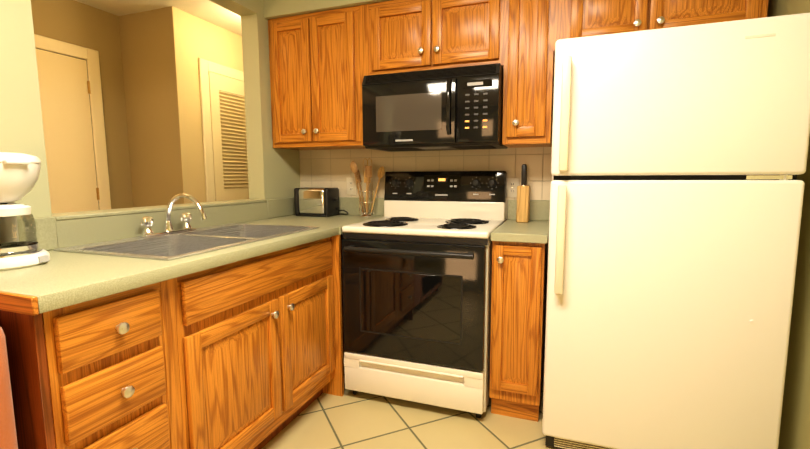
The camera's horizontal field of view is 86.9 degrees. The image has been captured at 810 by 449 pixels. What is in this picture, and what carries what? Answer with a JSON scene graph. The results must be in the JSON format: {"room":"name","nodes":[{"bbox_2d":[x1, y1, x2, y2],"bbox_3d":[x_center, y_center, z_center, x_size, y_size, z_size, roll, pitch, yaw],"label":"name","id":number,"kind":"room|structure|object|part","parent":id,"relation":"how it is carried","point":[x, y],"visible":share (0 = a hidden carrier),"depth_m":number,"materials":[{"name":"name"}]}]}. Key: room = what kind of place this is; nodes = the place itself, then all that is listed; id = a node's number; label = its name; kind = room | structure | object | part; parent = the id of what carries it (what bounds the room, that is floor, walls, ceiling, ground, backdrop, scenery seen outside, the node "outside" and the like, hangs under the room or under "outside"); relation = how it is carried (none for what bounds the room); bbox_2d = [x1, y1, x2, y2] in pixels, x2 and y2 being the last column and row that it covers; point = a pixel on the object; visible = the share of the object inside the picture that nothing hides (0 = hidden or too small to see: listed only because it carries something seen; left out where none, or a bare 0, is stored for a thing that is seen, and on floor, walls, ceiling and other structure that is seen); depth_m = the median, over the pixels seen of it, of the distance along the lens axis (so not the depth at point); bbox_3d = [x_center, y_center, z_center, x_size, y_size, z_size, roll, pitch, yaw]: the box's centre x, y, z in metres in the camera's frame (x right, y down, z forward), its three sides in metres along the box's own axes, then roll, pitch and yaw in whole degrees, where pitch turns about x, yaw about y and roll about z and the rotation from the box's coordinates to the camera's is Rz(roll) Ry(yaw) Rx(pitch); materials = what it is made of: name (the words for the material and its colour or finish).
{"room":"kitchen","nodes":[
{"label":"kitchen","id":0,"kind":"room"},
{"bbox_2d":[31,0,132,208],"bbox_3d":[-3.128,-0.157,1.216,0.100,2.440,4.900,2,7,20],"label":"wall","id":1,"kind":"structure","parent":0,"point":[74,22],"depth_m":3.28,"materials":[{"name":"paint"}]},
{"bbox_2d":[34,34,110,213],"bbox_3d":[-2.445,-0.183,2.816,0.076,2.125,1.050,2,7,20],"label":"door","id":2,"kind":"structure","parent":1,"relation":"attached to","point":[68,84],"depth_m":3.05,"materials":[{"name":"beige paint"}]},
{"bbox_2d":[0,0,299,250],"bbox_3d":[-0.804,-0.376,3.054,0.120,2.440,4.020,2,7,20],"label":"wall","id":3,"kind":"structure","parent":0,"point":[273,173],"depth_m":1.55,"materials":[{"name":"paint"}]},
{"bbox_2d":[17,197,294,248],"bbox_3d":[-1.084,-0.031,2.115,0.019,0.119,2.031,2,7,20],"label":"backsplash","id":4,"kind":"structure","parent":3,"relation":"attached to","point":[51,233],"depth_m":1.82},
{"bbox_2d":[52,199,266,220],"bbox_3d":[-1.150,-0.088,2.153,0.171,0.015,1.196,2,7,20],"label":"window sill","id":5,"kind":"structure","parent":3,"relation":"on","point":[90,214],"depth_m":1.91,"materials":[{"name":"paint"}]},
{"bbox_2d":[339,197,384,216],"bbox_3d":[-0.420,-0.127,2.934,0.657,0.119,0.013,2,7,20],"label":"backsplash","id":6,"kind":"structure","parent":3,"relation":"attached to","point":[349,204],"depth_m":2.89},
{"bbox_2d":[75,0,241,35],"bbox_3d":[-1.691,-1.472,1.658,6.300,0.060,7.200,2,7,20],"label":"ceiling","id":7,"kind":"structure","parent":0,"point":[216,14],"depth_m":3.19,"materials":[{"name":"paint"}]},
{"bbox_2d":[119,6,242,206],"bbox_3d":[-1.657,-0.522,4.383,0.655,2.440,2.100,2,7,20],"label":"wall","id":8,"kind":"structure","parent":0,"point":[163,50],"depth_m":3.34,"materials":[{"name":"paint"}]},
{"bbox_2d":[198,58,248,201],"bbox_3d":[-1.465,-0.314,3.939,0.024,2.125,0.930,2,7,20],"label":"door","id":9,"kind":"structure","parent":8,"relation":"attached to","point":[224,127],"depth_m":3.65,"materials":[{"name":"beige paint"}]},
{"bbox_2d":[0,213,380,316],"bbox_3d":[-0.766,0.060,2.008,0.657,0.041,2.031,2,7,20],"label":"countertop","id":10,"kind":"structure","parent":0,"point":[68,279],"depth_m":1.25,"materials":[{"name":"green laminate"}]},
{"bbox_2d":[0,152,49,270],"bbox_3d":[-1.230,-0.045,1.268,0.273,0.337,0.235,2,7,20],"label":"coffee maker","id":11,"kind":"object","parent":10,"relation":"on","point":[19,174],"visible":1,"depth_m":1.26,"materials":[{"name":"white plastic"}]},
{"bbox_3d":[-0.770,0.277,1.145,0.048,0.142,0.275,2,7,20],"label":"cab drawer","id":12,"kind":"part","parent":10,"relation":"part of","materials":[{"name":"brown wood"}]},
{"bbox_3d":[-0.770,0.456,1.165,0.048,0.153,0.275,2,7,20],"label":"cab drawer","id":13,"kind":"part","parent":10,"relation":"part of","materials":[{"name":"brown wood"}]},
{"bbox_3d":[-0.769,0.637,1.186,0.048,0.152,0.275,2,7,20],"label":"cab drawer","id":14,"kind":"part","parent":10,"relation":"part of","materials":[{"name":"brown wood"}]},
{"bbox_2d":[137,193,206,237],"bbox_3d":[-0.983,-0.047,1.897,0.255,0.185,0.270,2,7,20],"label":"faucet","id":15,"kind":"object","parent":10,"relation":"on","point":[186,231],"depth_m":1.89,"materials":[{"name":"silver metal"}]},
{"bbox_2d":[53,193,319,259],"bbox_3d":[-0.851,0.045,1.859,0.555,0.361,0.900,2,7,20],"label":"sink","id":16,"kind":"object","parent":10,"relation":"in","point":[170,242],"visible":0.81,"depth_m":1.86,"materials":[{"name":"silver metal"}]},
{"bbox_3d":[-0.611,0.595,1.613,0.048,0.515,0.470,2,7,20],"label":"cab door","id":17,"kind":"part","parent":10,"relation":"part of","materials":[{"name":"brown wood"}]},
{"bbox_3d":[-0.446,0.544,2.056,0.048,0.515,0.440,2,7,20],"label":"cab door","id":18,"kind":"part","parent":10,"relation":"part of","materials":[{"name":"brown wood"}]},
{"bbox_2d":[294,187,347,216],"bbox_3d":[-0.557,-0.153,2.868,0.319,0.187,0.195,2,7,20],"label":"toaster","id":19,"kind":"object","parent":10,"relation":"on","point":[316,202],"visible":1,"depth_m":2.79,"materials":[{"name":"silver metal"}]},
{"bbox_2d":[350,158,384,216],"bbox_3d":[-0.251,-0.237,2.749,0.222,0.377,0.128,2,7,20],"label":"utensil holder","id":20,"kind":"object","parent":10,"relation":"on","point":[367,173],"visible":1,"depth_m":2.75,"materials":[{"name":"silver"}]},
{"bbox_2d":[263,0,390,19],"bbox_3d":[0.412,-1.383,2.318,2.600,0.283,0.335,2,7,20],"label":"wall","id":21,"kind":"structure","parent":0,"point":[274,9],"depth_m":2.53,"materials":[{"name":"paint"}]},
{"bbox_2d":[262,366,559,448],"bbox_3d":[-1.680,1.012,1.940,6.300,0.060,7.200,2,7,20],"label":"floor","id":22,"kind":"structure","parent":0,"point":[348,419],"depth_m":2.03,"materials":[{"name":"tile"}]},
{"bbox_2d":[0,327,17,448],"bbox_3d":[-1.952,0.656,0.900,1.950,0.885,0.950,2,7,20],"label":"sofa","id":23,"kind":"object","parent":22,"relation":"on","point":[8,437],"visible":1,"depth_m":0.96,"materials":[{"name":"fabric"}]},
{"bbox_2d":[342,171,506,417],"bbox_3d":[0.126,0.311,2.392,0.760,1.216,0.739,2,7,20],"label":"stove","id":24,"kind":"object","parent":22,"relation":"on","point":[416,270],"visible":1,"depth_m":2.13,"materials":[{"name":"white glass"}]},
{"bbox_2d":[489,237,548,421],"bbox_3d":[0.626,0.486,2.298,0.237,0.884,0.620,2,7,20],"label":"base cabinet","id":25,"kind":"object","parent":22,"relation":"on","point":[519,272],"depth_m":2.01,"materials":[{"name":"brown wood"}]},
{"bbox_2d":[491,217,548,244],"bbox_3d":[0.625,0.028,2.235,0.251,0.040,0.638,2,7,20],"label":"countertop","id":26,"kind":"structure","parent":25,"relation":"on","point":[532,232],"depth_m":1.98,"materials":[{"name":"green laminate"}]},
{"bbox_2d":[516,164,529,222],"bbox_3d":[0.673,-0.178,2.424,0.064,0.325,0.115,2,7,20],"label":"knife block","id":27,"kind":"object","parent":26,"relation":"on","point":[523,204],"visible":1,"depth_m":2.38,"materials":[{"name":"brown wood"}]},
{"bbox_2d":[542,13,809,448],"bbox_3d":[1.092,0.108,1.946,0.815,1.712,0.817,2,7,20],"label":"refrigerator","id":28,"kind":"object","parent":22,"relation":"on","point":[679,155],"visible":1,"depth_m":1.59,"materials":[{"name":"white metal"}]},
{"bbox_2d":[767,0,809,448],"bbox_3d":[0.860,-0.009,-0.246,0.100,2.440,5.100,2,7,20],"label":"wall","id":29,"kind":"structure","parent":0,"point":[795,426],"depth_m":1.59,"materials":[{"name":"paint"}]},
{"bbox_3d":[0.539,-0.333,2.625,2.700,2.440,0.100,2,7,20],"label":"wall","id":30,"kind":"structure","parent":0,"visible":0},
{"bbox_2d":[268,4,367,149],"bbox_3d":[-0.478,-0.884,2.710,0.688,0.784,0.321,2,7,20],"label":"upper cabinet","id":31,"kind":"object","parent":30,"relation":"attached to","point":[323,64],"depth_m":2.56,"materials":[{"name":"brown wood"}]},
{"bbox_2d":[299,147,551,221],"bbox_3d":[0.057,-0.267,2.754,1.710,0.475,0.006,2,7,20],"label":"tile backsplash","id":32,"kind":"structure","parent":30,"relation":"attached to","point":[325,168],"depth_m":2.73,"materials":[{"name":"beige tile"}]},
{"bbox_2d":[346,178,355,194],"bbox_3d":[-0.365,-0.260,2.904,0.072,0.116,0.007,2,7,20],"label":"electrical outlet","id":33,"kind":"object","parent":32,"relation":"attached to","point":[351,186],"visible":0.96,"depth_m":2.90,"materials":[{"name":"beige plastic"}]},
{"bbox_2d":[506,178,518,196],"bbox_3d":[0.637,-0.219,2.537,0.072,0.116,0.007,2,7,20],"label":"electrical outlet","id":34,"kind":"object","parent":32,"relation":"attached to","point":[512,184],"visible":0.73,"depth_m":2.54,"materials":[{"name":"beige plastic"}]},
{"bbox_2d":[368,0,507,74],"bbox_3d":[0.186,-1.049,2.445,0.790,0.402,0.321,2,7,20],"label":"upper cabinet","id":35,"kind":"object","parent":30,"relation":"attached to","point":[404,35],"depth_m":2.29,"materials":[{"name":"brown wood"}]},
{"bbox_2d":[362,63,507,151],"bbox_3d":[0.175,-0.637,2.429,0.756,0.405,0.445,2,7,20],"label":"microwave","id":36,"kind":"object","parent":35,"relation":"attached to","point":[457,108],"visible":1,"depth_m":2.26,"materials":[{"name":"black plastic"}]},
{"bbox_2d":[502,0,559,147],"bbox_3d":[0.656,-0.832,2.296,0.270,0.804,0.321,2,7,20],"label":"upper cabinet","id":37,"kind":"object","parent":30,"relation":"attached to","point":[528,82],"depth_m":2.15,"materials":[{"name":"brown wood"}]},
{"bbox_2d":[556,0,667,40],"bbox_3d":[1.000,-1.043,2.144,0.464,0.354,0.321,2,7,20],"label":"upper cabinet","id":38,"kind":"object","parent":30,"relation":"attached to","point":[574,18],"depth_m":2.00,"materials":[{"name":"brown wood"}]},
{"bbox_2d":[668,0,767,27],"bbox_3d":[1.347,-1.030,2.016,0.505,0.354,0.321,2,7,20],"label":"upper cabinet","id":39,"kind":"object","parent":30,"relation":"attached to","point":[680,12],"depth_m":1.86,"materials":[{"name":"brown wood"}]}
]}

